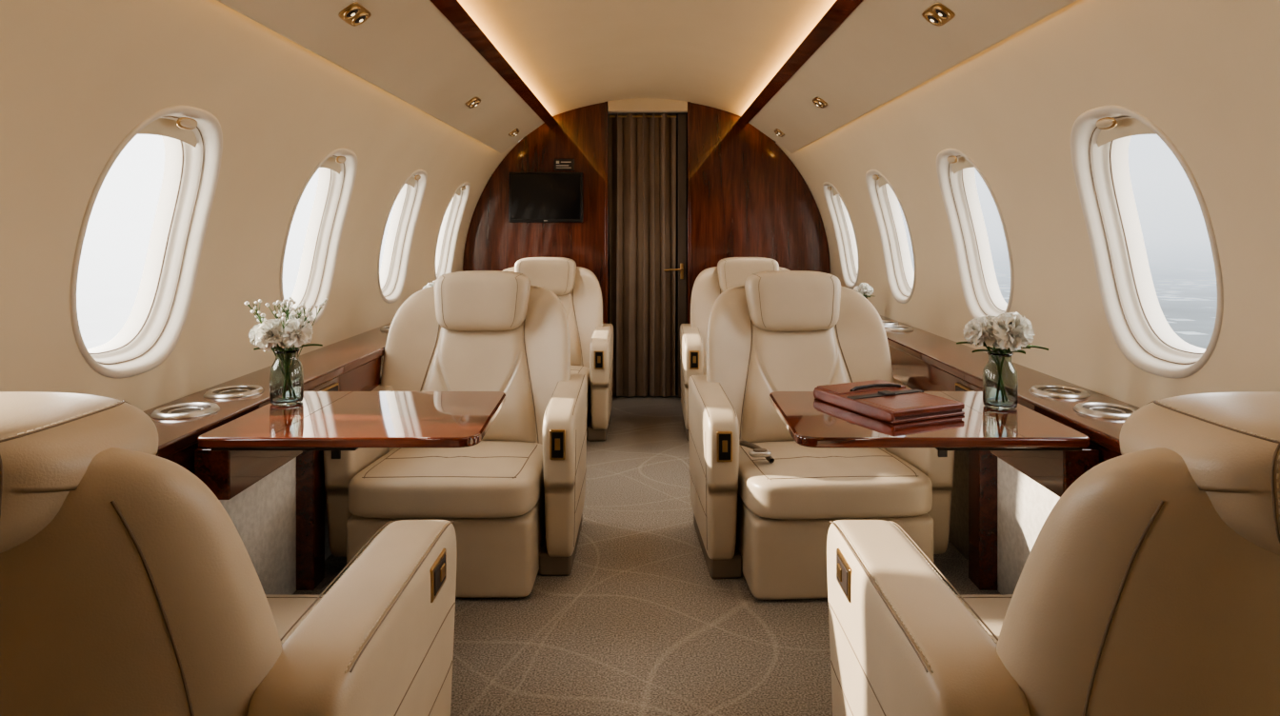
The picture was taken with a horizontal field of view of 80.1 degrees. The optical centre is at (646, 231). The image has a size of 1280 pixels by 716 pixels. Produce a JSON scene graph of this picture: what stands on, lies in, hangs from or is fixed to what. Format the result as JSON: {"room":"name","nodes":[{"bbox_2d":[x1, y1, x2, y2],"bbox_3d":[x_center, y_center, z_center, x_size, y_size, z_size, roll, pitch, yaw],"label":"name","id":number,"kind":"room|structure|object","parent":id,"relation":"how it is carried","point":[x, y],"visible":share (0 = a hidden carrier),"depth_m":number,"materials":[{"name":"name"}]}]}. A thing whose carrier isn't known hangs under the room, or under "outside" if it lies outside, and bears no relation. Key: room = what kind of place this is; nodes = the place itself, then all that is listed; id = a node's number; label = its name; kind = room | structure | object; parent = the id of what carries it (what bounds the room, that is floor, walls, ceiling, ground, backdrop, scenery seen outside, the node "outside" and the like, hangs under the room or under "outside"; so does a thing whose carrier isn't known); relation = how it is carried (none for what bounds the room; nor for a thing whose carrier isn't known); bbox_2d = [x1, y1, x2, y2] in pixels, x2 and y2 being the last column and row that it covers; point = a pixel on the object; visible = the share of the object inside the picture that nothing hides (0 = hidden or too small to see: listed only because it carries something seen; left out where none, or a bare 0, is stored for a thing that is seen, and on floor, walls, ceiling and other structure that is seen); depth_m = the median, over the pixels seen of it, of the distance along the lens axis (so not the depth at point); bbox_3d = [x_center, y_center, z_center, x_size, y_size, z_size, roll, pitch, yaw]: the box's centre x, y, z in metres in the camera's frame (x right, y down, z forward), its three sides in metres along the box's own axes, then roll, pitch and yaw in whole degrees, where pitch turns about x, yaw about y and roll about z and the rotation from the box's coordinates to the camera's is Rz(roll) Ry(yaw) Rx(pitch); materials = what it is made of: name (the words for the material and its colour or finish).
{"room":"aircraft cabin","nodes":[
{"label":"aircraft cabin","id":0,"kind":"room"},
{"bbox_2d":[180,119,197,128],"bbox_3d":[-1.040,-0.245,1.730,0.015,0.019,0.062,0,0,0],"label":"window shade handle","id":1,"kind":"object","parent":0,"point":[188,123],"depth_m":1.72,"materials":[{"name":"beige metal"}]},
{"bbox_2d":[0,0,518,411],"bbox_3d":[-0.580,0.060,1.397,1.160,2.020,7.165,0,0,0],"label":"wall","id":2,"kind":"structure","parent":0,"point":[77,77],"depth_m":1.79,"materials":[{"name":"beige plastic"}]},
{"bbox_2d":[89,140,183,354],"bbox_3d":[-1.166,0.014,1.730,0.120,0.522,0.357,0,0,0],"label":"glass gasket","id":3,"kind":"object","parent":2,"relation":"attached to","point":[134,337],"visible":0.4,"depth_m":1.89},
{"bbox_2d":[69,105,222,378],"bbox_3d":[-1.143,0.022,1.730,0.249,0.609,0.430,0,0,0],"label":"frame","id":4,"kind":"object","parent":2,"relation":"attached to","point":[209,126],"visible":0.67,"depth_m":1.88,"materials":[{"name":"plastic"}]},
{"bbox_2d":[97,116,203,364],"bbox_3d":[-1.124,0.019,1.730,0.127,0.555,0.388,0,0,0],"label":"frame gap","id":5,"kind":"object","parent":4,"relation":"attached to","point":[163,116],"depth_m":1.89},
{"bbox_2d":[137,118,197,147],"bbox_3d":[-1.087,-0.229,1.730,0.023,0.049,0.245,0,0,0],"label":"shade","id":6,"kind":"object","parent":2,"relation":"attached to","point":[163,127],"visible":0.68,"depth_m":1.73,"materials":[{"name":"beige plastic"}]},
{"bbox_2d":[176,117,197,129],"bbox_3d":[-1.043,-0.245,1.730,0.017,0.026,0.072,0,0,0],"label":"window shade handle bezel","id":7,"kind":"object","parent":2,"relation":"attached to","point":[178,124],"visible":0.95,"depth_m":1.71,"materials":[{"name":"gold metal"}]},
{"bbox_2d":[219,457,331,594],"bbox_3d":[-1.058,0.770,2.920,0.025,0.600,3.740,0,0,0],"label":"dado","id":8,"kind":"object","parent":2,"relation":"attached to","point":[264,514],"depth_m":2.13,"materials":[{"name":"fabric"}]},
{"bbox_2d":[289,169,331,311],"bbox_3d":[-1.166,0.014,2.600,0.120,0.522,0.357,0,0,0],"label":"glass gasket","id":9,"kind":"object","parent":2,"relation":"attached to","point":[330,170],"visible":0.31,"depth_m":2.76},
{"bbox_2d":[279,148,357,325],"bbox_3d":[-1.143,0.022,2.600,0.249,0.609,0.430,0,0,0],"label":"frame","id":10,"kind":"object","parent":2,"relation":"attached to","point":[350,164],"visible":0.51,"depth_m":2.77,"materials":[{"name":"plastic"}]},
{"bbox_2d":[310,155,344,310],"bbox_3d":[-1.124,0.019,2.600,0.127,0.555,0.388,0,0,0],"label":"frame gap","id":11,"kind":"object","parent":10,"relation":"attached to","point":[332,155],"depth_m":2.78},
{"bbox_2d":[320,157,340,174],"bbox_3d":[-1.087,-0.229,2.600,0.023,0.049,0.245,0,0,0],"label":"shade","id":12,"kind":"object","parent":2,"relation":"attached to","point":[330,163],"visible":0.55,"depth_m":2.63,"materials":[{"name":"beige plastic"}]},
{"bbox_2d":[336,155,345,163],"bbox_3d":[-1.043,-0.245,2.600,0.017,0.026,0.072,0,0,0],"label":"window shade handle bezel","id":13,"kind":"object","parent":2,"relation":"attached to","point":[337,157],"visible":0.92,"depth_m":2.58,"materials":[{"name":"metal"}]},
{"bbox_2d":[381,184,408,289],"bbox_3d":[-1.166,0.014,3.470,0.120,0.522,0.357,0,0,0],"label":"glass gasket","id":14,"kind":"object","parent":2,"relation":"attached to","point":[408,185],"visible":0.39,"depth_m":3.63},
{"bbox_2d":[377,169,427,303],"bbox_3d":[-1.143,0.022,3.470,0.249,0.609,0.430,0,0,0],"label":"frame","id":15,"kind":"object","parent":2,"relation":"attached to","point":[399,199],"visible":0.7,"depth_m":3.64,"materials":[{"name":"plastic"}]},
{"bbox_2d":[384,175,418,297],"bbox_3d":[-1.124,0.019,3.470,0.127,0.555,0.388,0,0,0],"label":"frame gap","id":16,"kind":"object","parent":15,"relation":"attached to","point":[414,175],"depth_m":3.65,"materials":[{"name":"grey plastic"}]},
{"bbox_2d":[405,176,415,188],"bbox_3d":[-1.087,-0.229,3.470,0.023,0.049,0.245,0,0,0],"label":"shade","id":17,"kind":"object","parent":2,"relation":"attached to","point":[410,181],"visible":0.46,"depth_m":3.52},
{"bbox_2d":[436,196,454,275],"bbox_3d":[-1.166,0.014,4.340,0.120,0.522,0.357,0,0,0],"label":"glass gasket","id":18,"kind":"object","parent":2,"relation":"attached to","point":[453,196],"visible":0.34,"depth_m":4.51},
{"bbox_2d":[434,181,470,279],"bbox_3d":[-1.143,0.022,4.340,0.249,0.609,0.430,0,0,0],"label":"frame","id":19,"kind":"object","parent":2,"relation":"attached to","point":[456,202],"visible":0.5,"depth_m":4.51,"materials":[{"name":"plastic"}]},
{"bbox_2d":[444,192,462,271],"bbox_3d":[-1.124,0.019,4.340,0.127,0.555,0.388,0,0,0],"label":"frame gap","id":20,"kind":"object","parent":19,"relation":"attached to","point":[462,192],"depth_m":4.52,"materials":[{"name":"grey plastic"}]},
{"bbox_2d":[429,0,558,129],"bbox_3d":[-0.586,-0.664,1.308,0.052,0.052,6.985,0,0,0],"label":"trim","id":21,"kind":"structure","parent":2,"relation":"attached to","point":[452,10],"depth_m":2.80,"materials":[{"name":"brown wood"}]},
{"bbox_2d":[604,101,608,323],"bbox_3d":[-0.253,0.120,4.822,0.018,1.900,0.075,0,0,0],"label":"door frame","id":22,"kind":"structure","parent":2,"relation":"attached to","point":[606,103],"depth_m":4.79,"materials":[{"name":"brown wood"}]},
{"bbox_2d":[338,157,345,162],"bbox_3d":[-1.040,-0.245,2.600,0.015,0.019,0.062,0,0,0],"label":"window shade handle","id":23,"kind":"object","parent":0,"point":[341,159],"depth_m":2.59,"materials":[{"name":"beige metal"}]},
{"bbox_2d":[216,0,543,153],"bbox_3d":[-0.734,-0.563,1.157,0.266,0.202,6.685,0,0,0],"label":"ceiling panel","id":24,"kind":"object","parent":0,"point":[408,50],"visible":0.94,"depth_m":2.35,"materials":[{"name":"beige plastic"}]},
{"bbox_2d":[338,2,371,26],"bbox_3d":[-0.734,-0.546,1.920,0.050,0.037,0.116,0,0,0],"label":"recessed light","id":25,"kind":"object","parent":24,"relation":"attached to","point":[355,14],"visible":1,"depth_m":1.91,"materials":[{"name":"gold metal"}]},
{"bbox_2d":[465,97,480,108],"bbox_3d":[-0.734,-0.546,3.230,0.050,0.037,0.116,0,0,0],"label":"recessed light","id":26,"kind":"object","parent":24,"relation":"attached to","point":[474,102],"visible":1,"depth_m":3.21,"materials":[{"name":"gold metal"}]},
{"bbox_2d":[508,128,519,137],"bbox_3d":[-0.734,-0.546,4.220,0.050,0.037,0.116,0,0,0],"label":"recessed light","id":27,"kind":"object","parent":24,"relation":"attached to","point":[515,131],"visible":1,"depth_m":4.20,"materials":[{"name":"gold metal"}]},
{"bbox_2d":[462,102,604,323],"bbox_3d":[-0.702,0.122,4.820,0.910,1.896,0.040,0,0,0],"label":"bulkhead","id":28,"kind":"object","parent":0,"point":[492,243],"visible":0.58,"depth_m":4.80,"materials":[{"name":"brown wood"}]},
{"bbox_2d":[554,159,574,170],"bbox_3d":[-0.520,-0.420,4.795,0.128,0.072,0.010,0,0,0],"label":"wall sign","id":29,"kind":"object","parent":28,"relation":"attached to","point":[559,164],"depth_m":4.79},
{"bbox_2d":[663,114,686,398],"bbox_3d":[0.183,0.157,4.861,0.146,1.817,0.079,0,0,0],"label":"door","id":30,"kind":"structure","parent":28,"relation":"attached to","point":[682,118],"depth_m":4.87,"materials":[{"name":"brown wood"}]},
{"bbox_2d":[608,113,676,397],"bbox_3d":[-0.027,0.152,4.900,0.435,1.815,0.058,0,0,0],"label":"curtain","id":31,"kind":"object","parent":30,"relation":"hanging from","point":[642,148],"visible":0.98,"depth_m":4.90,"materials":[{"name":"fabric"}]},
{"bbox_2d":[680,263,683,279],"bbox_3d":[0.225,0.255,4.866,0.022,0.100,0.012,0,0,0],"label":"plate","id":32,"kind":"object","parent":30,"relation":"attached to","point":[681,265],"depth_m":4.86,"materials":[{"name":"gold metal"}]},
{"bbox_2d":[508,172,582,222],"bbox_3d":[-0.630,-0.213,4.776,0.460,0.314,0.048,0,0,0],"label":"television","id":33,"kind":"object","parent":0,"point":[533,197],"depth_m":4.75,"materials":[{"name":"black plastic"}]},
{"bbox_2d":[292,395,1000,715],"bbox_3d":[0.000,1.090,1.397,2.280,0.040,7.165,0,0,0],"label":"floor","id":34,"kind":"structure","parent":0,"point":[639,625],"depth_m":2.08,"materials":[{"name":"carpet"}]},
{"bbox_2d":[0,391,456,715],"bbox_3d":[-0.685,0.625,1.105,0.705,0.890,0.843,0,0,0],"label":"seat","id":35,"kind":"object","parent":34,"relation":"on","point":[128,588],"visible":1,"depth_m":0.81,"materials":[{"name":"beige leather"}]},
{"bbox_2d":[265,594,323,643],"bbox_3d":[-0.730,0.783,1.244,0.554,0.151,0.566,0,0,0],"label":"cushion","id":36,"kind":"object","parent":35,"relation":"on","point":[286,609],"depth_m":1.44,"materials":[{"name":"beige leather"}]},
{"bbox_2d":[143,322,391,590],"bbox_3d":[-1.048,0.742,2.920,0.227,0.656,3.740,0,0,0],"label":"ledge","id":37,"kind":"object","parent":34,"relation":"on","point":[354,363],"visible":0.27,"depth_m":2.27,"materials":[{"name":"brown wood"}]},
{"bbox_2d":[150,401,219,419],"bbox_3d":[-1.055,0.409,1.745,0.136,0.010,0.136,0,0,0],"label":"cup holder","id":38,"kind":"object","parent":37,"relation":"on","point":[196,409],"visible":1,"depth_m":1.74,"materials":[{"name":"silver metal"}]},
{"bbox_2d":[203,384,263,399],"bbox_3d":[-1.055,0.409,1.950,0.136,0.010,0.136,0,0,0],"label":"cup holder","id":39,"kind":"object","parent":37,"relation":"on","point":[237,390],"visible":1,"depth_m":1.95,"materials":[{"name":"silver metal"}]},
{"bbox_2d":[319,382,338,391],"bbox_3d":[-0.942,0.482,2.255,0.008,0.045,0.130,0,0,0],"label":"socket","id":40,"kind":"object","parent":37,"relation":"attached to","point":[327,387],"depth_m":2.26,"materials":[{"name":"gold metal"}]},
{"bbox_2d":[194,391,506,499],"bbox_3d":[-0.636,0.483,1.740,0.596,0.144,0.450,0,0,0],"label":"folding table","id":41,"kind":"object","parent":37,"relation":"attached to","point":[231,457],"visible":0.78,"depth_m":1.63,"materials":[{"name":"brown wood"}]},
{"bbox_2d":[244,297,328,405],"bbox_3d":[-0.873,0.283,1.823,0.167,0.254,0.124,0,0,15],"label":"flower vase","id":42,"kind":"object","parent":41,"relation":"on","point":[287,371],"visible":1,"depth_m":1.80,"materials":[{"name":"clear glass"}]},
{"bbox_2d":[380,325,390,331],"bbox_3d":[-1.055,0.409,3.220,0.136,0.010,0.136,0,0,0],"label":"cup holder","id":43,"kind":"object","parent":37,"relation":"on","point":[384,329],"visible":0.23,"depth_m":3.18,"materials":[{"name":"silver metal"}]},
{"bbox_2d":[421,280,435,289],"bbox_3d":[-1.020,0.320,3.662,0.117,0.187,0.090,0,0,-38],"label":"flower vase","id":44,"kind":"object","parent":37,"relation":"on","point":[429,285],"visible":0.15,"depth_m":3.64,"materials":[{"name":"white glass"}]},
{"bbox_2d":[323,270,587,598],"bbox_3d":[-0.603,0.609,2.569,0.771,0.923,0.793,0,0,0],"label":"seat","id":45,"kind":"object","parent":34,"relation":"on","point":[514,498],"visible":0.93,"depth_m":2.40,"materials":[{"name":"beige leather"}]},
{"bbox_2d":[348,440,543,518],"bbox_3d":[-0.605,0.783,2.456,0.554,0.151,0.566,0,0,0],"label":"cushion","id":46,"kind":"object","parent":45,"relation":"on","point":[486,479],"depth_m":2.21,"materials":[{"name":"beige leather"}]},
{"bbox_2d":[503,257,613,440],"bbox_3d":[-0.573,0.609,4.089,0.771,0.923,0.793,0,0,0],"label":"seat","id":47,"kind":"object","parent":34,"relation":"on","point":[578,289],"visible":0.39,"depth_m":4.22,"materials":[{"name":"beige leather"}]},
{"bbox_2d":[570,365,590,392],"bbox_3d":[-0.575,0.783,3.976,0.554,0.151,0.566,0,0,0],"label":"cushion","id":48,"kind":"object","parent":47,"relation":"on","point":[585,370],"depth_m":3.98,"materials":[{"name":"beige leather"}]},
{"bbox_2d":[680,257,789,440],"bbox_3d":[0.573,0.609,4.089,0.771,0.923,0.793,0,0,0],"label":"seat","id":49,"kind":"object","parent":34,"relation":"on","point":[730,272],"visible":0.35,"depth_m":4.26,"materials":[{"name":"beige leather"}]},
{"bbox_2d":[688,270,954,599],"bbox_3d":[0.550,0.609,2.569,0.771,0.923,0.793,0,0,-3],"label":"seat","id":50,"kind":"object","parent":34,"relation":"on","point":[764,503],"visible":0.81,"depth_m":2.37,"materials":[{"name":"beige leather"}]},
{"bbox_2d":[737,440,932,519],"bbox_3d":[0.560,0.783,2.455,0.554,0.151,0.566,0,0,-3],"label":"cushion","id":51,"kind":"object","parent":50,"relation":"on","point":[796,481],"depth_m":2.21,"materials":[{"name":"beige leather"}]},
{"bbox_2d":[879,314,1139,590],"bbox_3d":[1.048,0.742,2.920,0.227,0.656,3.740,0,0,0],"label":"ledge","id":52,"kind":"object","parent":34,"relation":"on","point":[922,360],"visible":0.32,"depth_m":2.27,"materials":[{"name":"brown wood"}]},
{"bbox_2d":[853,282,873,299],"bbox_3d":[1.041,0.330,3.656,0.102,0.168,0.075,0,0,18],"label":"flowers","id":53,"kind":"object","parent":52,"relation":"on","point":[863,289],"visible":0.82,"depth_m":3.64,"materials":[{"name":"white plant"}]},
{"bbox_2d":[881,320,899,325],"bbox_3d":[1.055,0.409,3.400,0.136,0.010,0.136,0,0,0],"label":"cup holder","id":54,"kind":"object","parent":52,"relation":"on","point":[886,323],"visible":0.53,"depth_m":3.35,"materials":[{"name":"silver metal"}]},
{"bbox_2d":[883,325,913,331],"bbox_3d":[1.055,0.409,3.220,0.136,0.010,0.136,0,0,0],"label":"cup holder","id":55,"kind":"object","parent":52,"relation":"on","point":[887,328],"visible":0.91,"depth_m":3.18,"materials":[{"name":"silver metal"}]},
{"bbox_2d":[884,326,908,328],"bbox_3d":[1.055,0.410,3.220,0.101,0.005,0.101,0,0,0],"label":"cup","id":56,"kind":"object","parent":55,"relation":"on","point":[885,327],"depth_m":3.25,"materials":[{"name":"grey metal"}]},
{"bbox_2d":[769,391,1099,497],"bbox_3d":[0.618,0.483,1.740,0.633,0.144,0.450,0,0,0],"label":"folding table","id":57,"kind":"object","parent":52,"relation":"attached to","point":[1053,454],"visible":0.73,"depth_m":1.58,"materials":[{"name":"brown wood"}]},
{"bbox_2d":[813,380,964,423],"bbox_3d":[0.561,0.391,1.789,0.215,0.039,0.280,0,0,-24],"label":"portfolio","id":58,"kind":"object","parent":57,"relation":"on","point":[892,403],"visible":1,"depth_m":1.74,"materials":[{"name":"brown leather"}]},
{"bbox_2d":[956,311,1048,409],"bbox_3d":[0.830,0.298,1.779,0.191,0.224,0.112,0,0,29],"label":"flower vase","id":59,"kind":"object","parent":57,"relation":"on","point":[1010,332],"visible":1,"depth_m":1.76,"materials":[{"name":"clear glass"}]},
{"bbox_2d":[955,382,974,391],"bbox_3d":[0.942,0.482,2.255,0.008,0.045,0.130,0,0,0],"label":"socket","id":60,"kind":"object","parent":52,"relation":"attached to","point":[959,387],"depth_m":2.26,"materials":[{"name":"gold metal"}]},
{"bbox_2d":[1029,384,1089,399],"bbox_3d":[1.055,0.409,1.950,0.136,0.010,0.136,0,0,0],"label":"cup holder","id":61,"kind":"object","parent":52,"relation":"on","point":[1049,390],"visible":1,"depth_m":1.95,"materials":[{"name":"silver metal"}]},
{"bbox_2d":[1073,401,1137,419],"bbox_3d":[1.055,0.409,1.745,0.136,0.010,0.136,0,0,0],"label":"cup holder","id":62,"kind":"object","parent":52,"relation":"on","point":[1092,409],"visible":0.94,"depth_m":1.75,"materials":[{"name":"silver metal"}]},
{"bbox_2d":[826,391,1279,715],"bbox_3d":[0.667,0.625,1.105,0.705,0.890,0.843,0,0,0],"label":"seat","id":63,"kind":"object","parent":34,"relation":"on","point":[1150,587],"visible":1,"depth_m":0.81,"materials":[{"name":"beige leather"}]},
{"bbox_2d":[957,594,1012,643],"bbox_3d":[0.712,0.783,1.244,0.554,0.151,0.566,0,0,0],"label":"cushion","id":64,"kind":"object","parent":63,"relation":"on","point":[992,609],"depth_m":1.44,"materials":[{"name":"beige leather"}]},
{"bbox_2d":[457,0,836,116],"bbox_3d":[0.000,-0.775,1.397,1.240,0.120,7.165,0,0,0],"label":"ceiling","id":65,"kind":"structure","parent":0,"point":[571,54],"depth_m":3.23,"materials":[{"name":"beige paint"}]},
{"bbox_2d":[518,112,775,395],"bbox_3d":[0.000,0.065,5.000,2.400,2.090,0.040,0,0,0],"label":"wall","id":66,"kind":"structure","parent":0,"point":[676,113],"depth_m":4.98,"materials":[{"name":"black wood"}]},
{"bbox_2d":[607,98,687,112],"bbox_3d":[0.007,-0.800,4.817,0.502,0.090,0.065,0,0,0],"label":"header","id":67,"kind":"object","parent":66,"relation":"attached to","point":[642,105],"depth_m":4.78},
{"bbox_2d":[686,101,690,323],"bbox_3d":[0.267,0.120,4.822,0.018,1.900,0.075,0,0,0],"label":"door frame","id":68,"kind":"structure","parent":66,"relation":"attached to","point":[689,103],"depth_m":4.79,"materials":[{"name":"brown wood"}]},
{"bbox_2d":[690,102,830,298],"bbox_3d":[0.715,0.124,4.820,0.885,1.892,0.040,0,0,0],"label":"bulkhead","id":69,"kind":"object","parent":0,"point":[749,198],"visible":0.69,"depth_m":4.80,"materials":[{"name":"brown wood"}]},
{"bbox_2d":[749,0,1077,153],"bbox_3d":[0.734,-0.563,1.157,0.266,0.202,6.685,0,0,0],"label":"ceiling panel","id":70,"kind":"object","parent":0,"point":[884,50],"visible":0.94,"depth_m":2.35,"materials":[{"name":"beige plastic"}]},
{"bbox_2d":[773,128,784,137],"bbox_3d":[0.734,-0.546,4.220,0.050,0.037,0.116,0,0,0],"label":"recessed light","id":71,"kind":"object","parent":70,"relation":"attached to","point":[777,131],"visible":1,"depth_m":4.20,"materials":[{"name":"gold metal"}]},
{"bbox_2d":[812,97,827,108],"bbox_3d":[0.734,-0.546,3.230,0.050,0.037,0.116,0,0,0],"label":"recessed light","id":72,"kind":"object","parent":70,"relation":"attached to","point":[818,102],"visible":1,"depth_m":3.21,"materials":[{"name":"gold metal"}]},
{"bbox_2d":[921,2,955,26],"bbox_3d":[0.734,-0.546,1.920,0.050,0.037,0.116,0,0,0],"label":"recessed light","id":73,"kind":"object","parent":70,"relation":"attached to","point":[937,14],"visible":1,"depth_m":1.91,"materials":[{"name":"gold metal"}]},
{"bbox_2d":[947,157,955,162],"bbox_3d":[1.040,-0.245,2.600,0.015,0.019,0.062,0,0,0],"label":"window shade handle","id":74,"kind":"object","parent":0,"point":[950,159],"depth_m":2.59,"materials":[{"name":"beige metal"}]},
{"bbox_2d":[775,0,1279,407],"bbox_3d":[0.580,0.060,1.397,1.160,2.020,7.165,0,0,0],"label":"wall","id":75,"kind":"structure","parent":0,"point":[1206,72],"depth_m":1.89,"materials":[{"name":"beige plastic"}]},
{"bbox_2d":[735,0,863,129],"bbox_3d":[0.586,-0.664,1.308,0.052,0.052,6.985,0,0,0],"label":"trim","id":76,"kind":"structure","parent":75,"relation":"attached to","point":[840,10],"depth_m":2.80,"materials":[{"name":"brown wood"}]},
{"bbox_2d":[822,181,859,289],"bbox_3d":[1.143,0.022,4.340,0.249,0.609,0.430,0,0,0],"label":"frame","id":77,"kind":"object","parent":75,"relation":"attached to","point":[848,282],"visible":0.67,"depth_m":4.51,"materials":[{"name":"plastic"}]},
{"bbox_2d":[830,192,853,282],"bbox_3d":[1.124,0.019,4.340,0.127,0.555,0.388,0,0,0],"label":"frame gap","id":78,"kind":"object","parent":77,"relation":"attached to","point":[830,192],"depth_m":4.52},
{"bbox_2d":[839,196,857,275],"bbox_3d":[1.166,0.014,4.340,0.120,0.522,0.357,0,0,0],"label":"glass gasket","id":79,"kind":"object","parent":75,"relation":"attached to","point":[839,196],"visible":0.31,"depth_m":4.51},
{"bbox_2d":[878,176,887,188],"bbox_3d":[1.087,-0.229,3.470,0.023,0.049,0.245,0,0,0],"label":"shade","id":80,"kind":"object","parent":75,"relation":"attached to","point":[881,181],"visible":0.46,"depth_m":3.52,"materials":[{"name":"beige plastic"}]},
{"bbox_2d":[865,169,916,303],"bbox_3d":[1.143,0.022,3.470,0.249,0.609,0.430,0,0,0],"label":"frame","id":81,"kind":"object","parent":75,"relation":"attached to","point":[893,199],"visible":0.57,"depth_m":3.64,"materials":[{"name":"plastic"}]},
{"bbox_2d":[875,175,908,297],"bbox_3d":[1.124,0.019,3.470,0.127,0.555,0.388,0,0,0],"label":"frame gap","id":82,"kind":"object","parent":81,"relation":"attached to","point":[878,175],"depth_m":3.65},
{"bbox_2d":[884,184,911,289],"bbox_3d":[1.166,0.014,3.470,0.120,0.522,0.357,0,0,0],"label":"glass gasket","id":83,"kind":"object","parent":75,"relation":"attached to","point":[885,185],"visible":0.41,"depth_m":3.63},
{"bbox_2d":[947,155,957,163],"bbox_3d":[1.043,-0.245,2.600,0.017,0.026,0.072,0,0,0],"label":"window shade handle bezel","id":84,"kind":"object","parent":75,"relation":"attached to","point":[955,157],"visible":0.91,"depth_m":2.58,"materials":[{"name":"gold metal"}]},
{"bbox_2d":[952,157,973,174],"bbox_3d":[1.087,-0.229,2.600,0.023,0.049,0.245,0,0,0],"label":"shade","id":85,"kind":"object","parent":75,"relation":"attached to","point":[962,163],"visible":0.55,"depth_m":2.63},
{"bbox_2d":[936,148,1014,318],"bbox_3d":[1.143,0.022,2.600,0.249,0.609,0.430,0,0,0],"label":"frame","id":86,"kind":"object","parent":75,"relation":"attached to","point":[942,164],"visible":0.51,"depth_m":2.77,"materials":[{"name":"plastic"}]},
{"bbox_2d":[948,155,987,315],"bbox_3d":[1.124,0.019,2.600,0.127,0.555,0.388,0,0,0],"label":"frame gap","id":87,"kind":"object","parent":86,"relation":"attached to","point":[959,155],"depth_m":2.78,"materials":[{"name":"grey plastic"}]},
{"bbox_2d":[961,169,1004,311],"bbox_3d":[1.166,0.014,2.600,0.120,0.522,0.357,0,0,0],"label":"glass gasket","id":88,"kind":"object","parent":75,"relation":"attached to","point":[962,170],"visible":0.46,"depth_m":2.76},
{"bbox_2d":[948,450,1059,594],"bbox_3d":[1.058,0.770,2.920,0.025,0.600,3.740,0,0,0],"label":"dado","id":89,"kind":"object","parent":75,"relation":"attached to","point":[1024,506],"depth_m":2.20,"materials":[{"name":"fabric"}]},
{"bbox_2d":[1096,117,1117,129],"bbox_3d":[1.043,-0.245,1.730,0.017,0.026,0.072,0,0,0],"label":"window shade handle bezel","id":90,"kind":"object","parent":75,"relation":"attached to","point":[1114,124],"visible":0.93,"depth_m":1.71,"materials":[{"name":"gold metal"}]},
{"bbox_2d":[1096,118,1156,147],"bbox_3d":[1.087,-0.229,1.730,0.023,0.049,0.245,0,0,0],"label":"shade","id":91,"kind":"object","parent":75,"relation":"attached to","point":[1129,127],"visible":0.68,"depth_m":1.73,"materials":[{"name":"beige plastic"}]},
{"bbox_2d":[1070,105,1223,378],"bbox_3d":[1.143,0.022,1.730,0.249,0.609,0.430,0,0,0],"label":"frame","id":92,"kind":"object","parent":75,"relation":"attached to","point":[1084,126],"visible":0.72,"depth_m":1.88,"materials":[{"name":"plastic"}]},
{"bbox_2d":[1089,116,1196,364],"bbox_3d":[1.124,0.019,1.730,0.127,0.555,0.388,0,0,0],"label":"frame gap","id":93,"kind":"object","parent":92,"relation":"attached to","point":[1120,116],"depth_m":1.89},
{"bbox_2d":[1109,140,1203,354],"bbox_3d":[1.166,0.014,1.730,0.120,0.522,0.357,0,0,0],"label":"glass gasket","id":94,"kind":"object","parent":75,"relation":"attached to","point":[1158,337],"visible":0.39,"depth_m":1.89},
{"bbox_2d":[1096,119,1113,128],"bbox_3d":[1.040,-0.245,1.730,0.015,0.019,0.062,0,0,0],"label":"window shade handle","id":95,"kind":"object","parent":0,"point":[1104,123],"depth_m":1.72,"materials":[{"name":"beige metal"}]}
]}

